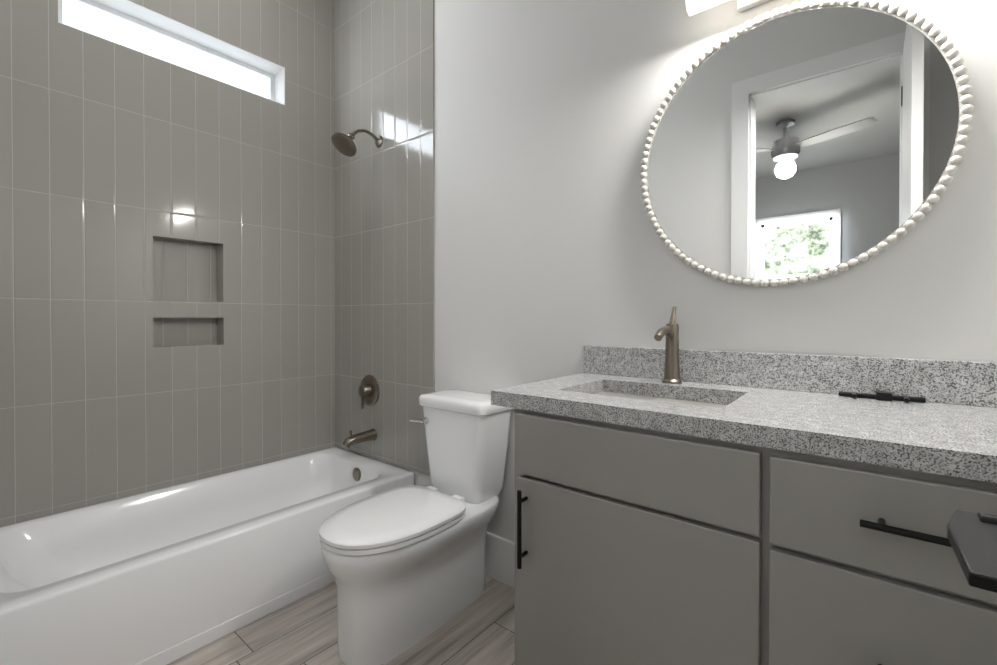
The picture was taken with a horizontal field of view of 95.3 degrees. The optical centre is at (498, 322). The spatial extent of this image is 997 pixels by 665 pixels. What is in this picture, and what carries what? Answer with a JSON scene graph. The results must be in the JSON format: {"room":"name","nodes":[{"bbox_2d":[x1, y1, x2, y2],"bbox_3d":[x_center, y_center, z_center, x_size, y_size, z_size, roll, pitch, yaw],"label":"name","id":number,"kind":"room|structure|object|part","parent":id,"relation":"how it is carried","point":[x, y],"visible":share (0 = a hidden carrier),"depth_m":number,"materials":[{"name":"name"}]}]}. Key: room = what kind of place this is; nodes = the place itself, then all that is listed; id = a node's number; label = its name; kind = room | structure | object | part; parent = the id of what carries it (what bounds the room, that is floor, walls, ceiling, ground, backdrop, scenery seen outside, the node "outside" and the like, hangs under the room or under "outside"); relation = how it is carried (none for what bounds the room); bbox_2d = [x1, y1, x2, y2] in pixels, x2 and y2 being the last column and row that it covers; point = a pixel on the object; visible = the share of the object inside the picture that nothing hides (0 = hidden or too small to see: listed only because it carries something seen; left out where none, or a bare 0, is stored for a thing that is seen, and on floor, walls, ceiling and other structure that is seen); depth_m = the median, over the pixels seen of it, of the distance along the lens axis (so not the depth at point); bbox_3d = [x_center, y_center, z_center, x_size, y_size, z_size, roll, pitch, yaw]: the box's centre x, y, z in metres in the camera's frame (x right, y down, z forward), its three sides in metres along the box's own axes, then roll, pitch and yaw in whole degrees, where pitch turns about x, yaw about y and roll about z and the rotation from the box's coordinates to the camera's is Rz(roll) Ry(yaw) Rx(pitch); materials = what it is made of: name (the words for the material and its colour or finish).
{"room":"bathroom","nodes":[
{"label":"bathroom","id":0,"kind":"room"},
{"bbox_2d":[0,0,336,526],"bbox_3d":[-1.546,-0.534,2.261,0.200,3.300,1.900,0,1,39],"label":"wall tiles","id":1,"kind":"structure","parent":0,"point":[116,159],"depth_m":2.07,"materials":[{"name":"grey tile"}]},
{"bbox_2d":[58,0,284,104],"bbox_3d":[-1.544,-1.314,2.230,0.164,0.210,0.915,0,1,39],"label":"transom","id":2,"kind":"object","parent":1,"relation":"attached to","point":[135,27],"visible":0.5,"depth_m":2.22,"materials":[{"name":"white glass"}]},
{"bbox_2d":[153,239,216,345],"bbox_3d":[-1.595,-0.144,2.275,0.110,0.509,0.291,0,1,39],"label":"wall niche","id":3,"kind":"object","parent":1,"relation":"attached to","point":[184,271],"visible":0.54,"depth_m":2.24,"materials":[{"name":"grey tile"}]},
{"bbox_2d":[167,575,514,664],"bbox_3d":[-0.886,1.170,-0.714,5.200,0.060,5.900,0,1,39],"label":"floor","id":4,"kind":"structure","parent":0,"point":[480,630],"depth_m":1.61,"materials":[{"name":"brown wood"}]},
{"bbox_2d":[0,447,413,664],"bbox_3d":[-1.198,0.941,1.945,0.750,0.355,1.547,0,1,39],"label":"bathtub","id":5,"kind":"object","parent":4,"relation":"on","point":[166,575],"visible":0.83,"depth_m":1.71,"materials":[{"name":"white ceramic"}]},
{"bbox_2d":[319,389,512,664],"bbox_3d":[-0.314,0.715,1.738,0.410,0.810,0.755,0,1,39],"label":"toilet","id":6,"kind":"object","parent":4,"relation":"on","point":[405,565],"visible":0.98,"depth_m":1.63,"materials":[{"name":"white ceramic"}]},
{"bbox_3d":[-0.387,0.712,1.636,0.380,0.018,0.500,0,1,39],"label":"seat","id":7,"kind":"part","parent":6,"relation":"part of","materials":[{"name":"white plastic"}]},
{"bbox_3d":[-0.379,0.698,1.646,0.384,0.047,0.530,0,1,39],"label":"lid","id":8,"kind":"part","parent":6,"relation":"part of","materials":[{"name":"white plastic"}]},
{"bbox_3d":[-0.320,0.921,1.720,0.376,0.398,0.708,0,1,39],"label":"bowl","id":9,"kind":"part","parent":6,"relation":"part of","materials":[{"name":"white ceramic"}]},
{"bbox_3d":[-0.341,0.418,1.953,0.093,0.030,0.030,0,1,39],"label":"handle","id":10,"kind":"part","parent":6,"relation":"part of","materials":[{"name":"silver metal"}]},
{"bbox_3d":[-0.140,0.334,1.935,0.392,0.052,0.226,0,1,39],"label":"tank lid","id":11,"kind":"part","parent":6,"relation":"part of","materials":[{"name":"white ceramic"}]},
{"bbox_3d":[-0.139,0.541,1.938,0.370,0.360,0.204,0,1,39],"label":"tank","id":12,"kind":"part","parent":6,"relation":"part of","materials":[{"name":"white ceramic"}]},
{"bbox_2d":[515,391,996,664],"bbox_3d":[0.620,0.679,1.088,1.100,0.892,0.592,0,1,39],"label":"bathroom vanity","id":13,"kind":"object","parent":4,"relation":"on","point":[637,546],"visible":0.83,"depth_m":0.89,"materials":[{"name":"grey paint"}]},
{"bbox_2d":[491,345,996,482],"bbox_3d":[0.621,0.243,1.109,1.208,0.307,0.551,0,1,39],"label":"countertop","id":14,"kind":"structure","parent":13,"relation":"on","point":[791,402],"depth_m":1.07,"materials":[{"name":"stone"}]},
{"bbox_2d":[654,307,681,383],"bbox_3d":[0.515,0.069,1.391,0.060,0.240,0.161,0,1,39],"label":"faucet","id":15,"kind":"object","parent":14,"relation":"on","point":[670,330],"visible":1,"depth_m":1.41,"materials":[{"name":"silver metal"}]},
{"bbox_2d":[839,391,925,402],"bbox_3d":[0.943,0.181,1.122,0.166,0.019,0.049,0,1,39],"label":"handle","id":16,"kind":"object","parent":14,"relation":"on","point":[884,395],"visible":0.98,"depth_m":1.11,"materials":[{"name":"black metal"}]},
{"bbox_2d":[337,0,996,541],"bbox_3d":[0.200,-0.532,1.934,3.320,3.300,0.200,0,1,39],"label":"wall","id":17,"kind":"structure","parent":0,"point":[553,254],"depth_m":1.66,"materials":[{"name":"white paint"}]},
{"bbox_2d":[334,0,434,475],"bbox_3d":[-0.656,-0.716,2.496,0.880,2.941,0.009,0,1,39],"label":"wall tile","id":18,"kind":"structure","parent":17,"relation":"attached to","point":[384,194],"depth_m":2.45,"materials":[{"name":"grey tile"}]},
{"bbox_2d":[331,129,382,448],"bbox_3d":[-0.780,-0.179,2.418,0.244,1.699,0.273,0,1,39],"label":"shower fixture","id":19,"kind":"object","parent":18,"relation":"attached to","point":[368,389],"visible":1,"depth_m":2.45,"materials":[{"name":"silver metal"}]},
{"bbox_3d":[-0.759,0.621,2.461,0.066,0.097,0.190,0,1,39],"label":"spout","id":20,"kind":"part","parent":19,"relation":"part of","materials":[{"name":"brown metal"}]},
{"bbox_2d":[485,532,514,588],"bbox_3d":[-0.023,1.023,1.989,1.023,0.190,0.016,0,1,39],"label":"baseboard","id":21,"kind":"structure","parent":17,"relation":"attached to","point":[499,559],"depth_m":1.94,"materials":[{"name":"white paint"}]},
{"bbox_2d":[686,0,770,15],"bbox_3d":[0.798,-0.994,1.240,0.520,0.120,0.112,0,1,39],"label":"sconce","id":22,"kind":"object","parent":17,"relation":"attached to","point":[695,6],"visible":0.97,"depth_m":1.35,"materials":[{"name":"white paint"}]},
{"bbox_3d":[0.779,-0.994,1.280,0.200,0.120,0.074,0,1,39],"label":"plate","id":23,"kind":"part","parent":22,"relation":"part of","materials":[{"name":"white paint"}]},
{"bbox_2d":[583,345,996,416],"bbox_3d":[0.788,0.139,1.314,1.208,0.102,0.020,0,1,39],"label":"backsplash","id":24,"kind":"structure","parent":17,"relation":"attached to","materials":[{"name":"stone"}]},
{"bbox_2d":[640,0,973,286],"bbox_3d":[0.791,-0.496,1.298,0.789,0.789,0.033,0,1,39],"label":"round mirror","id":25,"kind":"object","parent":17,"relation":"attached to","point":[803,143],"visible":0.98,"depth_m":1.25,"materials":[{"name":"grey mirror"}]},
{"bbox_3d":[-0.229,-0.101,0.055,0.693,2.470,0.140,0,1,39],"label":"door frame","id":26,"kind":"structure","parent":0,"visible":0},
{"bbox_2d":[947,510,996,592],"bbox_3d":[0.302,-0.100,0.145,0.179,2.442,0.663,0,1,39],"label":"door handle","id":27,"kind":"object","parent":26,"relation":"attached to","point":[972,537],"depth_m":0.35,"materials":[{"name":"black metal"}]}
]}

